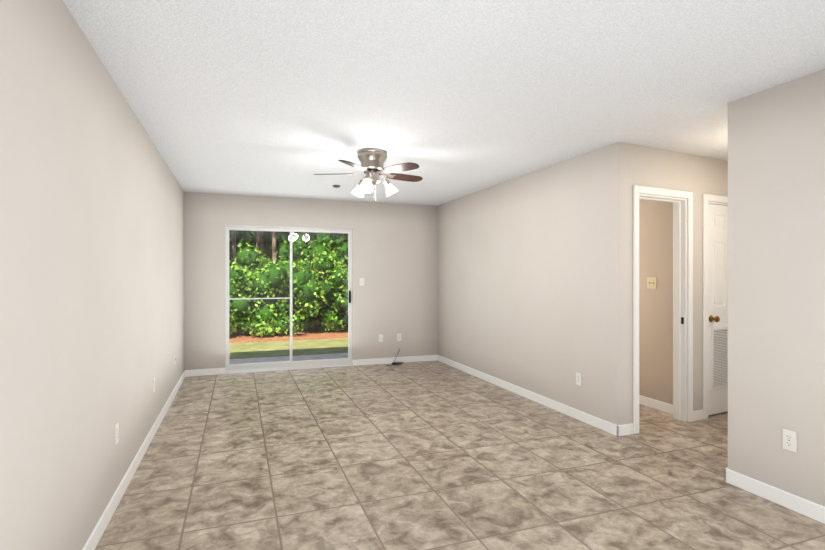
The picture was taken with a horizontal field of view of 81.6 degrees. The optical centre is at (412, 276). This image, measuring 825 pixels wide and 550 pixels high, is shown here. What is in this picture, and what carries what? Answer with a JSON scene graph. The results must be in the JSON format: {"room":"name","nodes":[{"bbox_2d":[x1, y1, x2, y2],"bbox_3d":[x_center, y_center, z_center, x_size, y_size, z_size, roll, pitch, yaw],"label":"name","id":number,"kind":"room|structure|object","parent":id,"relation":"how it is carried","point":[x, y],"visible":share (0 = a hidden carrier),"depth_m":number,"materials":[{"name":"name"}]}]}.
{"room":"empty living room","nodes":[
{"label":"empty living room","id":0,"kind":"room"},
{"bbox_2d":[0,0,183,549],"bbox_3d":[-1.590,0.106,2.241,0.120,2.440,8.900,0,0,-20],"label":"wall","id":1,"kind":"structure","parent":0,"point":[91,267],"depth_m":2.06,"materials":[{"name":"paint"}]},
{"bbox_2d":[115,422,118,445],"bbox_3d":[-1.718,0.916,2.780,0.009,0.115,0.070,0,0,-20],"label":"outlet","id":2,"kind":"object","parent":1,"relation":"attached to","point":[116,433],"visible":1,"depth_m":2.77,"materials":[{"name":"white plastic"}]},
{"bbox_2d":[82,370,185,549],"bbox_3d":[-1.535,1.281,2.287,0.014,0.090,8.550,0,0,-20],"label":"baseboard","id":3,"kind":"structure","parent":1,"relation":"attached to","point":[106,516],"depth_m":2.96,"materials":[{"name":"white wood"}]},
{"bbox_2d":[184,192,437,369],"bbox_3d":[-1.274,0.106,7.013,3.745,2.440,0.150,0,0,-20],"label":"wall","id":4,"kind":"structure","parent":0,"point":[395,256],"depth_m":7.11,"materials":[{"name":"paint"}]},
{"bbox_2d":[186,368,224,376],"bbox_3d":[-2.754,1.281,6.386,0.475,0.090,0.014,0,0,-20],"label":"baseboard","id":5,"kind":"structure","parent":4,"relation":"attached to","point":[212,371],"depth_m":6.38,"materials":[{"name":"white wood"}]},
{"bbox_2d":[225,224,351,373],"bbox_3d":[-1.730,0.311,6.825,1.750,2.031,0.132,0,0,-20],"label":"sliding glass door","id":6,"kind":"structure","parent":4,"relation":"attached to","point":[259,366],"depth_m":6.82,"materials":[{"name":"silver metal"}]},
{"bbox_2d":[359,278,363,285],"bbox_3d":[-0.752,0.083,7.113,0.070,0.115,0.021,0,0,-20],"label":"light switch","id":7,"kind":"object","parent":4,"relation":"attached to","point":[361,281],"visible":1,"depth_m":7.12,"materials":[{"name":"white plastic"}]},
{"bbox_2d":[378,334,382,341],"bbox_3d":[-0.479,0.933,7.219,0.070,0.115,0.009,0,0,-20],"label":"outlet","id":8,"kind":"object","parent":4,"relation":"attached to","point":[380,337],"visible":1,"depth_m":7.21,"materials":[{"name":"white plastic"}]},
{"bbox_2d":[352,355,437,365],"bbox_3d":[-0.255,1.281,7.298,1.345,0.090,0.014,0,0,-20],"label":"baseboard","id":9,"kind":"structure","parent":4,"relation":"attached to","point":[374,361],"depth_m":7.28,"materials":[{"name":"white wood"}]},
{"bbox_2d":[397,333,400,340],"bbox_3d":[-0.204,0.933,7.313,0.070,0.115,0.020,0,0,-20],"label":"wall jack","id":10,"kind":"object","parent":4,"relation":"attached to","point":[398,336],"visible":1,"depth_m":7.31,"materials":[{"name":"white plastic"}]},
{"bbox_2d":[63,0,824,205],"bbox_3d":[1.111,-1.164,3.227,6.100,0.100,8.900,0,0,-20],"label":"ceiling","id":11,"kind":"structure","parent":0,"point":[454,99],"depth_m":2.71,"materials":[{"name":"paint"}]},
{"bbox_2d":[314,148,422,201],"bbox_3d":[-0.357,-0.884,4.320,1.008,0.458,0.994,0,0,-20],"label":"ceiling fan","id":12,"kind":"object","parent":11,"relation":"hanging from","point":[372,160],"visible":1,"depth_m":4.21,"materials":[{"name":"silver metal"}]},
{"bbox_2d":[95,360,824,549],"bbox_3d":[1.111,1.376,3.227,6.100,0.100,8.900,0,0,-20],"label":"floor","id":13,"kind":"structure","parent":0,"point":[431,455],"depth_m":3.18,"materials":[{"name":"tile"}]},
{"bbox_2d":[386,348,403,365],"bbox_3d":[-0.276,1.213,7.190,0.294,0.226,0.152,0,0,-20],"label":"cable","id":14,"kind":"object","parent":13,"relation":"on","point":[392,363],"visible":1,"depth_m":7.16,"materials":[{"name":"black plastic"}]},
{"bbox_2d":[438,69,824,506],"bbox_3d":[1.950,0.106,3.453,0.129,2.440,8.750,0,0,-20],"label":"wall","id":15,"kind":"structure","parent":0,"point":[533,281],"depth_m":3.98,"materials":[{"name":"paint"}]},
{"bbox_2d":[438,355,621,435],"bbox_3d":[1.046,1.281,5.748,0.014,0.090,3.819,0,0,-20],"label":"baseboard","id":16,"kind":"structure","parent":15,"relation":"attached to","point":[611,428],"depth_m":4.89,"materials":[{"name":"white wood"}]},
{"bbox_2d":[576,372,581,385],"bbox_3d":[1.534,0.949,4.417,0.009,0.115,0.070,0,0,-20],"label":"outlet","id":17,"kind":"object","parent":15,"relation":"attached to","point":[579,379],"visible":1,"depth_m":4.40,"materials":[{"name":"white plastic"}]},
{"bbox_2d":[724,467,824,523],"bbox_3d":[2.670,1.281,1.299,0.014,0.090,3.809,0,0,-20],"label":"baseboard","id":18,"kind":"structure","parent":15,"relation":"attached to","point":[805,507],"depth_m":2.78,"materials":[{"name":"white wood"}]},
{"bbox_2d":[639,199,672,404],"bbox_3d":[2.229,0.106,5.617,0.221,2.440,2.415,0,0,-20],"label":"wall","id":19,"kind":"structure","parent":0,"point":[655,306],"depth_m":4.78,"materials":[{"name":"paint"}]},
{"bbox_2d":[639,395,672,413],"bbox_3d":[2.143,1.281,5.569,0.014,0.090,2.205,0,0,-20],"label":"baseboard","id":20,"kind":"structure","parent":19,"relation":"attached to","point":[659,405],"depth_m":4.76,"materials":[{"name":"white wood"}]},
{"bbox_2d":[629,144,727,423],"bbox_3d":[2.701,0.106,4.520,2.040,2.440,0.120,0,0,-27],"label":"wall","id":21,"kind":"structure","parent":0,"point":[698,176],"depth_m":4.39,"materials":[{"name":"paint"}]},
{"bbox_2d":[633,185,692,433],"bbox_3d":[2.178,0.280,4.259,0.779,2.092,0.156,0,0,-27],"label":"door frame","id":22,"kind":"structure","parent":21,"relation":"attached to","point":[682,307],"depth_m":4.35,"materials":[{"name":"white wood"}]},
{"bbox_2d":[630,409,703,434],"bbox_3d":[2.259,1.281,4.224,0.986,0.090,0.014,0,0,-27],"label":"baseboard","id":23,"kind":"structure","parent":21,"relation":"attached to","point":[698,414],"depth_m":4.39,"materials":[{"name":"white wood"}]},
{"bbox_2d":[703,194,727,418],"bbox_3d":[3.045,0.280,4.692,0.834,2.092,0.156,0,0,-27],"label":"door frame","id":24,"kind":"structure","parent":21,"relation":"attached to","point":[716,199],"depth_m":4.44,"materials":[{"name":"white wood"}]},
{"bbox_2d":[708,204,727,414],"bbox_3d":[3.079,0.315,4.636,0.683,1.999,0.108,0,0,-27],"label":"hall door","id":25,"kind":"structure","parent":21,"relation":"in","point":[717,308],"depth_m":4.58,"materials":[{"name":"white wood"}]},
{"label":"outside","id":26,"kind":"structure","parent":0,"visible":0},
{"bbox_2d":[229,338,347,358],"bbox_3d":[-6.195,1.556,22.808,32.000,0.340,32.900,0,0,-20],"label":"ground","id":27,"kind":"structure","parent":26,"point":[306,345],"depth_m":9.17,"materials":[{"name":"green plant"}]},
{"bbox_2d":[227,226,347,336],"bbox_3d":[-4.219,-5.448,17.534,26.682,14.281,14.497,0,0,-20],"label":"trees","id":28,"kind":"object","parent":27,"relation":"on","point":[283,284],"depth_m":11.16,"materials":[{"name":"green plant"}]},
{"bbox_2d":[229,308,347,342],"bbox_3d":[-6.795,1.498,24.452,32.000,0.255,29.400,0,0,-20],"label":"mulch","id":29,"kind":"object","parent":27,"relation":"on","point":[318,334],"depth_m":10.88,"materials":[{"name":"brown soil"}]},
{"bbox_2d":[229,353,347,363],"bbox_3d":[-1.897,1.441,7.531,5.600,0.170,1.250,0,0,-20],"label":"patio slab","id":30,"kind":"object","parent":27,"relation":"on","point":[282,358],"depth_m":7.88,"materials":[{"name":"concrete"}]}
]}

